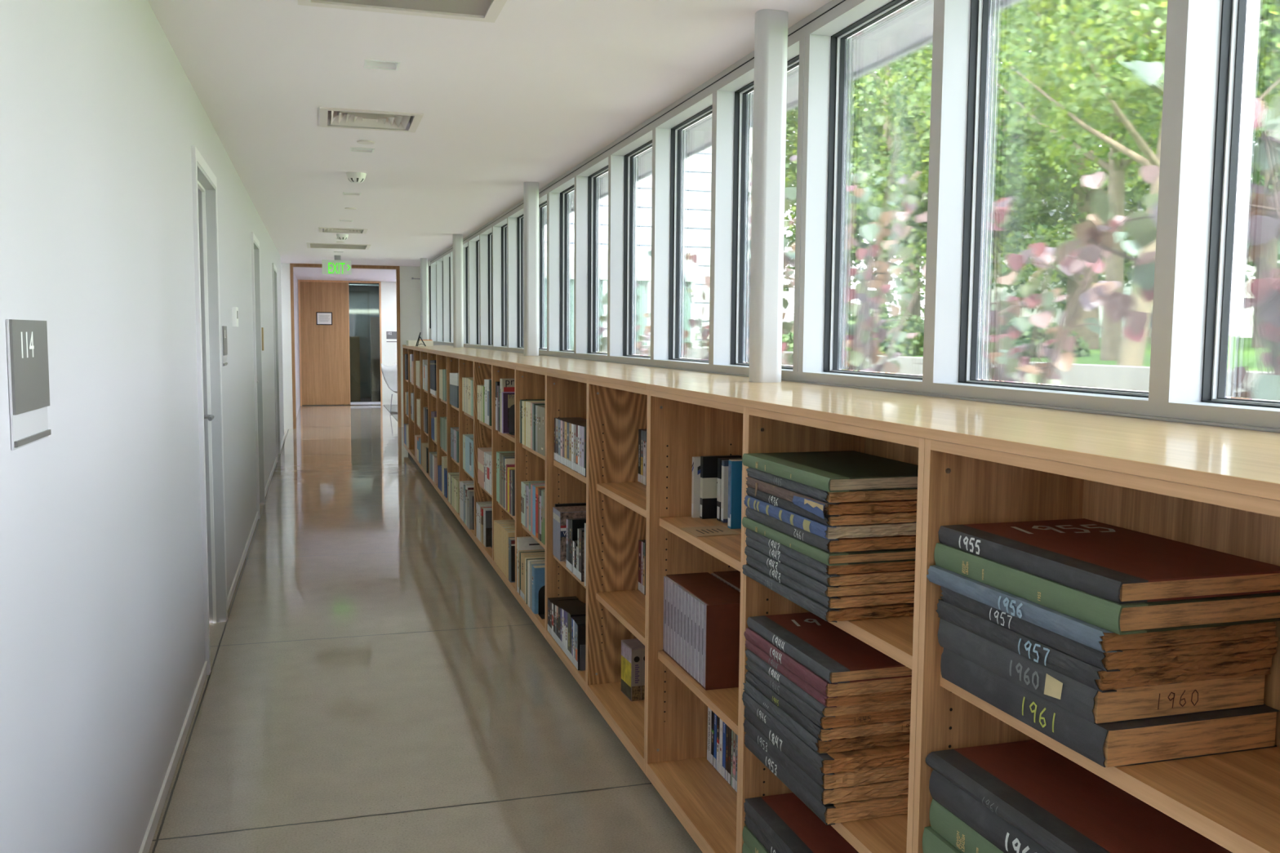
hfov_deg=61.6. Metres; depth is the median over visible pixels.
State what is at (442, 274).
window
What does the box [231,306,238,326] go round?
thermostat
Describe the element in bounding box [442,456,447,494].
book
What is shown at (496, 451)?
book
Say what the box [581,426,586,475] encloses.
book
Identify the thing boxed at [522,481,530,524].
book
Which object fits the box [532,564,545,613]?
book
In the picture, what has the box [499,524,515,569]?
book
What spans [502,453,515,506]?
book
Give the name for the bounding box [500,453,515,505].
book
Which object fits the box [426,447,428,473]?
book
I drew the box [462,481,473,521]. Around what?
book
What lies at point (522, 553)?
book
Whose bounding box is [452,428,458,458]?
book
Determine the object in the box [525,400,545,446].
book
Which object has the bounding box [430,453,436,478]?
book
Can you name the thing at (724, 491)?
book
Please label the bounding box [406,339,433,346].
box
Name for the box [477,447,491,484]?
book
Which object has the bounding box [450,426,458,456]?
book
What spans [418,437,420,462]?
book
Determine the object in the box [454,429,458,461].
book
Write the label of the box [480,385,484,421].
book
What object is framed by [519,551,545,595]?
book
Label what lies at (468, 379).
book
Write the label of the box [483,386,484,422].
book
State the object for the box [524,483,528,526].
book
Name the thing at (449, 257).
window
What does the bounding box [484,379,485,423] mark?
book
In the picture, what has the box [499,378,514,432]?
book
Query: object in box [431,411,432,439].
book
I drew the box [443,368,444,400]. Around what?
book
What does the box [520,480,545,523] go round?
book
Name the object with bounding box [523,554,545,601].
book
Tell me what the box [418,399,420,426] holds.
book
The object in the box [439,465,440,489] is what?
book
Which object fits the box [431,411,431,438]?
book
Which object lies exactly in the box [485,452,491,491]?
book
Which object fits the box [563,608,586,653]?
case
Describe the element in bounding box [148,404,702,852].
floor
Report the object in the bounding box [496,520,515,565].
book
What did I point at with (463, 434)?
book
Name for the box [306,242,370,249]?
ceiling vent
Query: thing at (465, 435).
book
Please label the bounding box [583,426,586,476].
case
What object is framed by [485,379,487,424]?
book
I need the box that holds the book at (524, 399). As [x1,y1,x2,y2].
[520,399,545,443]
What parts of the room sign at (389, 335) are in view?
plate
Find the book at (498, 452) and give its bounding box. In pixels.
[497,452,514,502]
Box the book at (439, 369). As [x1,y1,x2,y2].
[439,368,440,398]
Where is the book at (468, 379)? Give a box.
[468,378,473,414]
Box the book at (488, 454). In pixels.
[488,453,489,493]
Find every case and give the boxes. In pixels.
[547,595,578,633]
[550,599,579,635]
[551,600,581,637]
[553,601,583,639]
[554,417,581,460]
[555,417,583,462]
[555,602,584,642]
[555,603,586,643]
[557,604,586,646]
[558,418,586,462]
[560,419,586,464]
[560,605,586,648]
[561,607,586,650]
[562,420,586,465]
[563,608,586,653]
[564,421,586,466]
[564,608,586,656]
[565,518,568,568]
[566,422,586,467]
[567,518,572,569]
[567,610,586,660]
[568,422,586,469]
[568,518,577,570]
[570,518,586,572]
[570,616,586,661]
[571,423,583,470]
[571,617,586,663]
[572,540,577,573]
[573,423,586,471]
[573,542,577,576]
[573,618,586,664]
[573,620,586,666]
[575,424,586,472]
[575,622,586,668]
[576,546,577,577]
[577,425,579,473]
[577,528,578,578]
[577,624,586,671]
[578,528,584,582]
[579,425,586,475]
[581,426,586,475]
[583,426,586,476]
[637,429,646,483]
[638,539,645,591]
[640,430,646,484]
[640,541,645,592]
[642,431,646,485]
[642,542,645,595]
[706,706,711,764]
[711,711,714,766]
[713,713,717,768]
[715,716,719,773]
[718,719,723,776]
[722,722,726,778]
[724,724,728,782]
[727,727,731,785]
[730,729,733,786]
[732,731,736,791]
[735,734,737,792]
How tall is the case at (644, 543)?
0.197 m
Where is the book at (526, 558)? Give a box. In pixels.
[524,556,545,603]
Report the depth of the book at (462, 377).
7.67 m
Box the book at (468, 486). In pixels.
[465,484,473,525]
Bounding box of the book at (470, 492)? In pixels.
[467,489,474,529]
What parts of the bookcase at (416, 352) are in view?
panel, panel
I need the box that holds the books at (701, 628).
[662,572,740,690]
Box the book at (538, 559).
[527,559,545,605]
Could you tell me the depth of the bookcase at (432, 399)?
9.97 m
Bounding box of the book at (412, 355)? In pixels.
[411,354,413,382]
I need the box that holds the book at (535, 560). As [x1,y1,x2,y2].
[528,560,545,607]
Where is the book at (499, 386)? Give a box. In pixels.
[498,386,500,431]
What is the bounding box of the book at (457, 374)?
[456,373,458,408]
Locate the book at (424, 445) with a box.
[423,444,428,468]
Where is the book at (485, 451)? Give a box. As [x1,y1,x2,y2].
[484,451,491,488]
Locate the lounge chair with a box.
[381,363,397,414]
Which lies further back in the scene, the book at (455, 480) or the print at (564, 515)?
the book at (455, 480)
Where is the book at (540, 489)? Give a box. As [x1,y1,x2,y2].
[539,488,545,541]
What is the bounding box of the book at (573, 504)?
[555,502,586,506]
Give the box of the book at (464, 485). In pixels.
[463,484,464,522]
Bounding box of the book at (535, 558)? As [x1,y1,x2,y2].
[525,558,545,604]
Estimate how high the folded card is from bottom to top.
0.002 m
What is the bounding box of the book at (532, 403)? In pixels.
[532,403,545,449]
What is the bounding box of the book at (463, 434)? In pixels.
[462,434,471,469]
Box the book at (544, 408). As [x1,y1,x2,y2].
[542,407,545,456]
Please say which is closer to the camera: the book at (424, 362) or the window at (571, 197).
the window at (571, 197)
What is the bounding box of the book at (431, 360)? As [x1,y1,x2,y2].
[431,360,432,391]
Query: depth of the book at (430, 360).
9.90 m
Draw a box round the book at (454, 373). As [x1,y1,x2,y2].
[453,373,454,406]
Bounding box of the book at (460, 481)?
[459,480,461,517]
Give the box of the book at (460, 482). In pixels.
[460,482,462,519]
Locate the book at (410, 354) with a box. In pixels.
[409,354,410,382]
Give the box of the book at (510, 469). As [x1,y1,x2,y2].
[510,469,515,514]
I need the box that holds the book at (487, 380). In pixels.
[487,379,488,425]
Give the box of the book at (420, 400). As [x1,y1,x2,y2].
[419,400,420,426]
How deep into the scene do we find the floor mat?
20.06 m
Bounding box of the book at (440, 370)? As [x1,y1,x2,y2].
[440,369,440,398]
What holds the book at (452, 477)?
on the bookcase at (452, 361)
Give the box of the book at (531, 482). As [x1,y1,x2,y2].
[528,481,545,531]
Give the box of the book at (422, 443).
[422,443,428,466]
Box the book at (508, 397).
[502,391,514,433]
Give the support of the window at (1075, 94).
in the wall at (428, 262)
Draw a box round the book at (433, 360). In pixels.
[433,360,434,395]
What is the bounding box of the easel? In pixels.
[415,332,426,346]
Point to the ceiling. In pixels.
(531, 94)
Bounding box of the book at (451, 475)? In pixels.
[450,475,459,504]
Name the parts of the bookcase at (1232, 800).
panel, rail, shelf, panel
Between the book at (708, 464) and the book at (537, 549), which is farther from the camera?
the book at (537, 549)
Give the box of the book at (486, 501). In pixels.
[475,501,492,537]
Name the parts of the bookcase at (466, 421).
rail, panel, shelf, panel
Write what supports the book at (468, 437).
on the bookcase at (466, 421)
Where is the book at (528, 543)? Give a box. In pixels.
[516,536,544,591]
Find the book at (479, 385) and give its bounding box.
[479,385,480,420]
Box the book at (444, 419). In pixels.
[444,418,445,450]
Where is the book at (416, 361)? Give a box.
[416,360,417,385]
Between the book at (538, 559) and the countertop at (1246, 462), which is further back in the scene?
the book at (538, 559)
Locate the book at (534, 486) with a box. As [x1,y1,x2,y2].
[532,484,545,536]
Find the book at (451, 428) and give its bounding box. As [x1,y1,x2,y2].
[451,427,458,457]
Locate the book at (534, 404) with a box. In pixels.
[533,404,545,450]
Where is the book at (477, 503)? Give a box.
[477,502,492,538]
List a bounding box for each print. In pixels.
[485,511,492,546]
[503,386,514,391]
[507,394,514,408]
[507,408,509,427]
[511,546,515,581]
[560,511,586,560]
[582,532,584,581]
[692,462,700,474]
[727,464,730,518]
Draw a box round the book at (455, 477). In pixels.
[453,476,459,508]
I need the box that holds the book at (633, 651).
[621,638,644,701]
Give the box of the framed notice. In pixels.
[315,311,332,324]
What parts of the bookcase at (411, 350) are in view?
panel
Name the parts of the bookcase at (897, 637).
panel, rail, shelf, shelf, panel, panel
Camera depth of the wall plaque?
9.34 m
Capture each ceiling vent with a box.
[297,0,506,22]
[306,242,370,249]
[318,226,367,233]
[319,106,423,132]
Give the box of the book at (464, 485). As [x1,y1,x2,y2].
[464,484,466,524]
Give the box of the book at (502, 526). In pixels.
[501,525,515,573]
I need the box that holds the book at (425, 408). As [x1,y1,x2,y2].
[424,407,427,433]
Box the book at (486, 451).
[482,450,491,488]
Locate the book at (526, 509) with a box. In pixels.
[524,484,528,528]
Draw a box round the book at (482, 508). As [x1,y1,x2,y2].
[480,506,492,544]
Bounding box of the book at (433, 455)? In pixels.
[433,455,436,481]
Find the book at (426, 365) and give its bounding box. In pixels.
[426,364,427,391]
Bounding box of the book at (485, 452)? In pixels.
[484,452,489,489]
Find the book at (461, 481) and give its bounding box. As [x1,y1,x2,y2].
[461,480,473,519]
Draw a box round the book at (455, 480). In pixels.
[455,480,459,511]
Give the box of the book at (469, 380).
[469,379,473,415]
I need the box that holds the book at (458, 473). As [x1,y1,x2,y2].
[448,473,459,503]
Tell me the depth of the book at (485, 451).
6.72 m
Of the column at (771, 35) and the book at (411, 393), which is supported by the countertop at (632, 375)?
the column at (771, 35)
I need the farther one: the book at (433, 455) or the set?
the book at (433, 455)
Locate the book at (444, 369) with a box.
[444,368,444,400]
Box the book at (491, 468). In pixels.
[489,454,492,495]
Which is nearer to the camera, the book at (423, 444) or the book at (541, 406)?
the book at (541, 406)
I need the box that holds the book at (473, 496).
[472,496,474,529]
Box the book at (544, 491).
[542,490,545,545]
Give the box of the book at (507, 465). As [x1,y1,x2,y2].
[506,464,515,511]
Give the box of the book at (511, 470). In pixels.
[511,470,511,515]
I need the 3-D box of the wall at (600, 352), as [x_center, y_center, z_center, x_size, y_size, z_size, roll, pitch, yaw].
[2.773,0.174,5.817,0.220,0.985,25.500,-1,5,-17]
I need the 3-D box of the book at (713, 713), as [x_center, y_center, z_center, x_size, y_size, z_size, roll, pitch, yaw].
[0.275,0.962,3.335,0.109,0.176,0.021,-1,5,-17]
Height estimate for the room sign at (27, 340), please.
0.212 m
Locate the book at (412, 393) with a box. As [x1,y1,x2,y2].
[412,393,413,420]
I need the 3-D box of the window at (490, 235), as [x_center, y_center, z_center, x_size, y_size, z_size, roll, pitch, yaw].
[-1.326,-1.276,9.944,0.051,1.053,0.740,-1,5,-17]
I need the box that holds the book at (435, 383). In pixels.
[434,360,436,395]
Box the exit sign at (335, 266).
[321,255,351,274]
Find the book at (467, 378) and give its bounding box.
[466,377,473,413]
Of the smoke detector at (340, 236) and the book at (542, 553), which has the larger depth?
the smoke detector at (340, 236)
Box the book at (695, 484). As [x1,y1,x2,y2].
[691,456,700,518]
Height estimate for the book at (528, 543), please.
0.282 m
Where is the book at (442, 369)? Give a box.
[442,368,443,399]
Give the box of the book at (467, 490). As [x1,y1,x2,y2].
[466,489,468,527]
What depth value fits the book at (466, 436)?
7.51 m
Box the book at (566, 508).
[553,506,586,512]
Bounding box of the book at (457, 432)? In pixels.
[456,431,458,462]
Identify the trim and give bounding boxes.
[289,263,401,429]
[430,0,892,264]
[430,264,436,341]
[433,341,1279,432]
[435,261,442,341]
[442,257,449,342]
[449,252,453,342]
[462,247,466,343]
[467,240,476,344]
[479,234,488,345]
[492,226,507,346]
[506,217,524,347]
[542,206,544,347]
[545,0,915,206]
[546,192,568,351]
[573,175,597,353]
[607,155,635,355]
[650,127,684,359]
[708,90,750,364]
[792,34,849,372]
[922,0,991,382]
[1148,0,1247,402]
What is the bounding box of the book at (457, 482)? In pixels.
[456,480,459,513]
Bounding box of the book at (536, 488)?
[535,486,545,537]
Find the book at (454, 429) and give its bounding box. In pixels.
[453,429,454,459]
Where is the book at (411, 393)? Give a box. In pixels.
[410,392,411,418]
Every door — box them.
[191,146,227,675]
[250,232,265,519]
[271,262,280,462]
[297,280,382,405]
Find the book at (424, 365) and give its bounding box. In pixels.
[424,364,425,390]
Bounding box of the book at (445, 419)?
[444,418,447,452]
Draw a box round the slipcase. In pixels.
[711,570,740,592]
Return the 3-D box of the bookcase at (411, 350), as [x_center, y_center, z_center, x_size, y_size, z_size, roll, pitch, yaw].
[-2.377,-0.233,11.893,0.309,1.274,0.776,-1,5,-17]
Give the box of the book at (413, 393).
[413,393,413,420]
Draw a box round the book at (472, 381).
[471,380,473,416]
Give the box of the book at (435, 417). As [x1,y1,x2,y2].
[435,417,436,441]
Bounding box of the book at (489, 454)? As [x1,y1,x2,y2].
[488,453,491,494]
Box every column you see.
[420,257,428,339]
[453,234,463,347]
[523,182,538,355]
[748,8,788,382]
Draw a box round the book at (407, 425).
[407,425,408,448]
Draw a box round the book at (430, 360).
[430,360,431,393]
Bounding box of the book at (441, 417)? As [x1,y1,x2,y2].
[440,417,446,448]
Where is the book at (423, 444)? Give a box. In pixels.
[422,444,428,467]
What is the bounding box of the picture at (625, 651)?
[621,641,631,699]
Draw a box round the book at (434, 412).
[433,411,436,439]
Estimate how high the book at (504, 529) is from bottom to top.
0.253 m
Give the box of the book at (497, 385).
[497,385,499,431]
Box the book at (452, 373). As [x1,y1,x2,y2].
[452,373,453,405]
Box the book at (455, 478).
[454,478,459,511]
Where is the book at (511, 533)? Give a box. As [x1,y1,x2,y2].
[506,529,515,579]
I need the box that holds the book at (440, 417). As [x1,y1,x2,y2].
[440,417,441,447]
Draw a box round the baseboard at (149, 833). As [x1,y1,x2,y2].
[138,434,284,852]
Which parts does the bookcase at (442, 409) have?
rail, panel, panel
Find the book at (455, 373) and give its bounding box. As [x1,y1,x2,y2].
[455,373,457,407]
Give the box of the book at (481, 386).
[480,386,482,421]
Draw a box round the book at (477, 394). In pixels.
[476,394,478,419]
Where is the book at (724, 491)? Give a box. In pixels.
[720,459,728,522]
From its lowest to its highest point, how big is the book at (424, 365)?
0.248 m
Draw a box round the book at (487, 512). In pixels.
[483,507,492,546]
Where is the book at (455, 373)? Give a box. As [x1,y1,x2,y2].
[454,373,456,407]
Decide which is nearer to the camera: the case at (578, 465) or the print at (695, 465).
the print at (695, 465)
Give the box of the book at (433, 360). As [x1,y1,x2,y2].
[432,360,433,395]
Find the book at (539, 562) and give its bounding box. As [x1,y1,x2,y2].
[529,560,545,609]
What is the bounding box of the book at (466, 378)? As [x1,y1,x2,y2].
[466,377,467,413]
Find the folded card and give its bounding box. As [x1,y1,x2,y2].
[680,525,740,537]
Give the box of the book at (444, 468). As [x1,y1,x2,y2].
[444,468,447,496]
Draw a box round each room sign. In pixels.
[5,319,51,450]
[222,325,227,366]
[386,331,396,342]
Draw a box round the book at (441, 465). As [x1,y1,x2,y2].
[440,465,441,491]
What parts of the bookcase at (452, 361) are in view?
rail, panel, panel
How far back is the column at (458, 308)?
10.93 m
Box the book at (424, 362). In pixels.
[422,360,427,389]
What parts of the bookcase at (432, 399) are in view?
panel, panel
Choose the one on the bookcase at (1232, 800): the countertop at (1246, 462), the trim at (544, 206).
the countertop at (1246, 462)
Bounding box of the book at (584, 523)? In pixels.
[584,523,586,586]
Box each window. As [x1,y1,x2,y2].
[347,282,380,404]
[442,274,443,341]
[448,257,450,342]
[465,246,468,343]
[475,240,479,344]
[488,231,492,345]
[501,223,507,346]
[516,214,524,347]
[538,200,546,350]
[560,184,574,351]
[587,164,608,354]
[622,139,652,358]
[668,104,712,362]
[730,54,799,369]
[823,0,933,379]
[958,0,1168,397]
[1200,0,1279,408]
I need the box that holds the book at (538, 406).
[537,405,545,453]
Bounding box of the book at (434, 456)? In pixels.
[434,456,436,483]
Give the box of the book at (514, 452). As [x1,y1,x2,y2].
[499,452,515,504]
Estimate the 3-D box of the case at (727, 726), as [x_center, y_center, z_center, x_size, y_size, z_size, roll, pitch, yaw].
[0.310,0.971,3.217,0.109,0.178,0.019,-1,5,-17]
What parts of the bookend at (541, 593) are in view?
plate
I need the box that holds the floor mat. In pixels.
[383,404,397,420]
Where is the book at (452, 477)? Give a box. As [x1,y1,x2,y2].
[451,475,459,506]
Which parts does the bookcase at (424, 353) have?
panel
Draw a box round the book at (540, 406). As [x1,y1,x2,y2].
[539,406,541,453]
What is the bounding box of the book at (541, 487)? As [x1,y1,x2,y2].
[537,487,545,539]
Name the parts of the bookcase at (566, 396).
panel, rail, shelf, shelf, panel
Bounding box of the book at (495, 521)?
[493,519,515,563]
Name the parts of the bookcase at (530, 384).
rail, panel, shelf, shelf, panel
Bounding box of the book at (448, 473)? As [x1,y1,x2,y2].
[448,472,459,502]
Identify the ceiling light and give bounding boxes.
[342,191,361,195]
[350,146,374,152]
[363,58,400,71]
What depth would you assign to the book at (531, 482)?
5.30 m
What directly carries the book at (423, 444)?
on the bookcase at (424, 353)
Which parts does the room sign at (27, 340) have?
plate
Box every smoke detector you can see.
[336,233,348,239]
[346,172,366,183]
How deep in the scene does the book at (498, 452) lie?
6.18 m
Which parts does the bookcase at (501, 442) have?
rail, panel, shelf, shelf, panel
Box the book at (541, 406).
[541,406,545,455]
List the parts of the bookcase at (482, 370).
rail, panel, shelf, shelf, panel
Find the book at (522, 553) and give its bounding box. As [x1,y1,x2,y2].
[520,551,545,596]
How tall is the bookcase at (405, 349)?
1.274 m
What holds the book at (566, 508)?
on the set
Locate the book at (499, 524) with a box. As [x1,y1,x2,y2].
[497,522,515,568]
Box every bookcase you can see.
[402,346,408,453]
[408,347,414,460]
[413,348,421,469]
[420,349,428,479]
[427,351,437,491]
[435,352,447,504]
[446,354,459,521]
[458,356,474,541]
[473,359,493,567]
[492,362,515,598]
[515,366,546,639]
[546,371,587,694]
[586,378,648,774]
[645,390,746,852]
[738,407,924,852]
[912,438,1279,852]
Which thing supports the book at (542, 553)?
on the bookcase at (530, 384)
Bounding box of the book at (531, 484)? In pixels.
[530,484,545,533]
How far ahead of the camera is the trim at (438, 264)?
14.10 m
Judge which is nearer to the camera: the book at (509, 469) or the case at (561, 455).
the case at (561, 455)
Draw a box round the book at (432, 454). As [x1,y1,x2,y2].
[431,453,436,479]
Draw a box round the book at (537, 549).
[517,549,545,593]
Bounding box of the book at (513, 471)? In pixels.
[511,470,515,515]
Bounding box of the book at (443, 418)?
[443,417,446,449]
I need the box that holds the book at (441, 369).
[440,368,441,399]
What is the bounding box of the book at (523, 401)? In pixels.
[523,400,524,444]
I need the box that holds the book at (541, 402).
[529,401,545,448]
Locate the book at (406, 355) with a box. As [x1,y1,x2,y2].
[405,354,408,379]
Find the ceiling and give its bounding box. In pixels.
[147,0,831,281]
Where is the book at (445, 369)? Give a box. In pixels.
[444,368,446,401]
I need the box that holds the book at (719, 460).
[716,457,742,520]
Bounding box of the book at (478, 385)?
[478,385,479,413]
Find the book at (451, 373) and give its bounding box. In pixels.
[451,373,453,405]
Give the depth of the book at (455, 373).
8.10 m
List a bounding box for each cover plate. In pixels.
[344,207,356,209]
[356,140,374,144]
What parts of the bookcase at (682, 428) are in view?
panel, rail, shelf, shelf, panel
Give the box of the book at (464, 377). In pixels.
[463,377,473,412]
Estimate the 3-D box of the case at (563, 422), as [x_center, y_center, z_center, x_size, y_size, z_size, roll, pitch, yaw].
[-0.269,0.070,4.590,0.121,0.187,0.034,-1,5,-17]
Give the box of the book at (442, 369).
[441,368,442,399]
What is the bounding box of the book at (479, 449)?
[479,448,488,484]
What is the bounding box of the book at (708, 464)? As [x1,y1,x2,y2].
[699,455,741,519]
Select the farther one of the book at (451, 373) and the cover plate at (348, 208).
the cover plate at (348, 208)
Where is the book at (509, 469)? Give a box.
[509,469,510,513]
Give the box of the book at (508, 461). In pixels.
[504,458,515,509]
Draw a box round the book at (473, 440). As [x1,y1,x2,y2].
[471,440,473,477]
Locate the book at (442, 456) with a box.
[441,456,445,493]
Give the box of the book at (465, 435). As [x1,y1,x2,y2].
[465,435,473,471]
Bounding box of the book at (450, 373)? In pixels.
[449,373,450,404]
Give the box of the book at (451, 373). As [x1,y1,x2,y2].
[450,373,451,404]
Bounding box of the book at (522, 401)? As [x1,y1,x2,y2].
[521,400,523,444]
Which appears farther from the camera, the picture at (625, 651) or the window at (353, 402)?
the window at (353, 402)
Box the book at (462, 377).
[462,377,463,411]
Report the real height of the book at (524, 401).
0.221 m
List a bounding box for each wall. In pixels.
[0,0,284,852]
[280,262,421,429]
[293,271,299,416]
[297,280,397,405]
[348,283,379,402]
[427,260,1279,433]
[600,351,1148,391]
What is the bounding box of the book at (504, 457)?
[503,456,515,508]
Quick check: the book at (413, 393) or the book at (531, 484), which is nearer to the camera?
the book at (531, 484)
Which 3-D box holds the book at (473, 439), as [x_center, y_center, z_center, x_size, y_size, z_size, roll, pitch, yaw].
[-1.055,0.214,7.319,0.191,0.251,0.044,-1,5,-17]
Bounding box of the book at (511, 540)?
[508,537,515,582]
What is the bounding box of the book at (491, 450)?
[481,449,491,487]
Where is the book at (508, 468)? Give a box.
[506,466,515,512]
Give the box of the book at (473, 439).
[471,439,473,476]
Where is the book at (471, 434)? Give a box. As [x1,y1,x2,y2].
[463,434,473,470]
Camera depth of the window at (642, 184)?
5.61 m
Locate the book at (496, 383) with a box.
[495,382,499,430]
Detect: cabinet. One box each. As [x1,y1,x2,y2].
[349,336,360,401]
[369,316,380,401]
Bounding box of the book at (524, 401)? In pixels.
[524,400,525,445]
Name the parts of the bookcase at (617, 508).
panel, rail, shelf, shelf, panel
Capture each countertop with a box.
[402,344,466,349]
[417,347,544,358]
[471,355,799,389]
[645,382,1279,501]
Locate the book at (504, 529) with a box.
[503,528,515,576]
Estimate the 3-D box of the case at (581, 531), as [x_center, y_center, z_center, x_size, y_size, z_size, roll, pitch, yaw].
[-0.156,0.507,4.268,0.171,0.205,0.049,-1,5,-17]
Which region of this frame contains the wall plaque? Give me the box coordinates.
[261,327,263,350]
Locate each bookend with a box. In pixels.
[490,530,492,548]
[509,404,515,435]
[537,585,545,618]
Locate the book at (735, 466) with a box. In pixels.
[727,458,742,528]
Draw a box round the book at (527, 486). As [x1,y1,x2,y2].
[526,485,528,529]
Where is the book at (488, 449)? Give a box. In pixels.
[480,448,491,485]
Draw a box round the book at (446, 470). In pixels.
[444,469,447,497]
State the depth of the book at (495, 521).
6.25 m
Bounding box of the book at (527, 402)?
[526,401,528,447]
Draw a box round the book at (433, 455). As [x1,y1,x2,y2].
[432,454,436,480]
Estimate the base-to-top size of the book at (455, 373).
0.257 m
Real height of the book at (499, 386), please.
0.256 m
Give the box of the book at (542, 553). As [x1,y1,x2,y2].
[521,552,545,599]
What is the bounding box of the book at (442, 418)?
[442,417,443,448]
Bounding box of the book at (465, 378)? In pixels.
[465,377,466,413]
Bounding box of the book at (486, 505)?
[479,505,492,542]
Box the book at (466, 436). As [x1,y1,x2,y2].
[466,435,473,472]
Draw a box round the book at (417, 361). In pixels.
[417,360,417,386]
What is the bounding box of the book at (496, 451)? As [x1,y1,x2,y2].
[496,451,515,501]
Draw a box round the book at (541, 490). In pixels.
[541,489,545,542]
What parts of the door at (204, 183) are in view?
handle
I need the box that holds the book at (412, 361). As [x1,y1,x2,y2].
[412,360,413,383]
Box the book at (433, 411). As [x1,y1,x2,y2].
[432,411,433,439]
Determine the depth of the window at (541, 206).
7.98 m
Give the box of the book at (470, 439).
[469,438,473,475]
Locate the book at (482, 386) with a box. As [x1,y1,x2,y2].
[481,386,483,422]
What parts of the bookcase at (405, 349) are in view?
panel, panel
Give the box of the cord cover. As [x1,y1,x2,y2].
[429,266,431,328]
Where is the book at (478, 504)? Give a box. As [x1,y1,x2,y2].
[478,504,492,540]
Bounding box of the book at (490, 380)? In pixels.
[488,379,491,426]
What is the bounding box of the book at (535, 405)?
[535,404,545,452]
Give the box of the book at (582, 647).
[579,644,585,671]
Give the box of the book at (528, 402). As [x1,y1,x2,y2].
[528,401,541,448]
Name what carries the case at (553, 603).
on the bookcase at (566, 396)
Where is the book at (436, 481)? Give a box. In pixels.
[435,457,437,484]
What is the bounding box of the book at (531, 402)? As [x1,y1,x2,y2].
[530,402,545,448]
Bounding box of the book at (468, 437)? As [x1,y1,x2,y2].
[467,436,470,473]
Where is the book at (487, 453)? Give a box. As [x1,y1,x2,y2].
[486,453,491,492]
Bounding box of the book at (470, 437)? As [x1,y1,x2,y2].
[468,436,473,474]
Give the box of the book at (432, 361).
[431,360,432,394]
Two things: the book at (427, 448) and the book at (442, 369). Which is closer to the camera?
the book at (442, 369)
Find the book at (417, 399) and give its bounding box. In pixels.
[417,399,417,424]
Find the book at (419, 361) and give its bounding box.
[418,360,420,386]

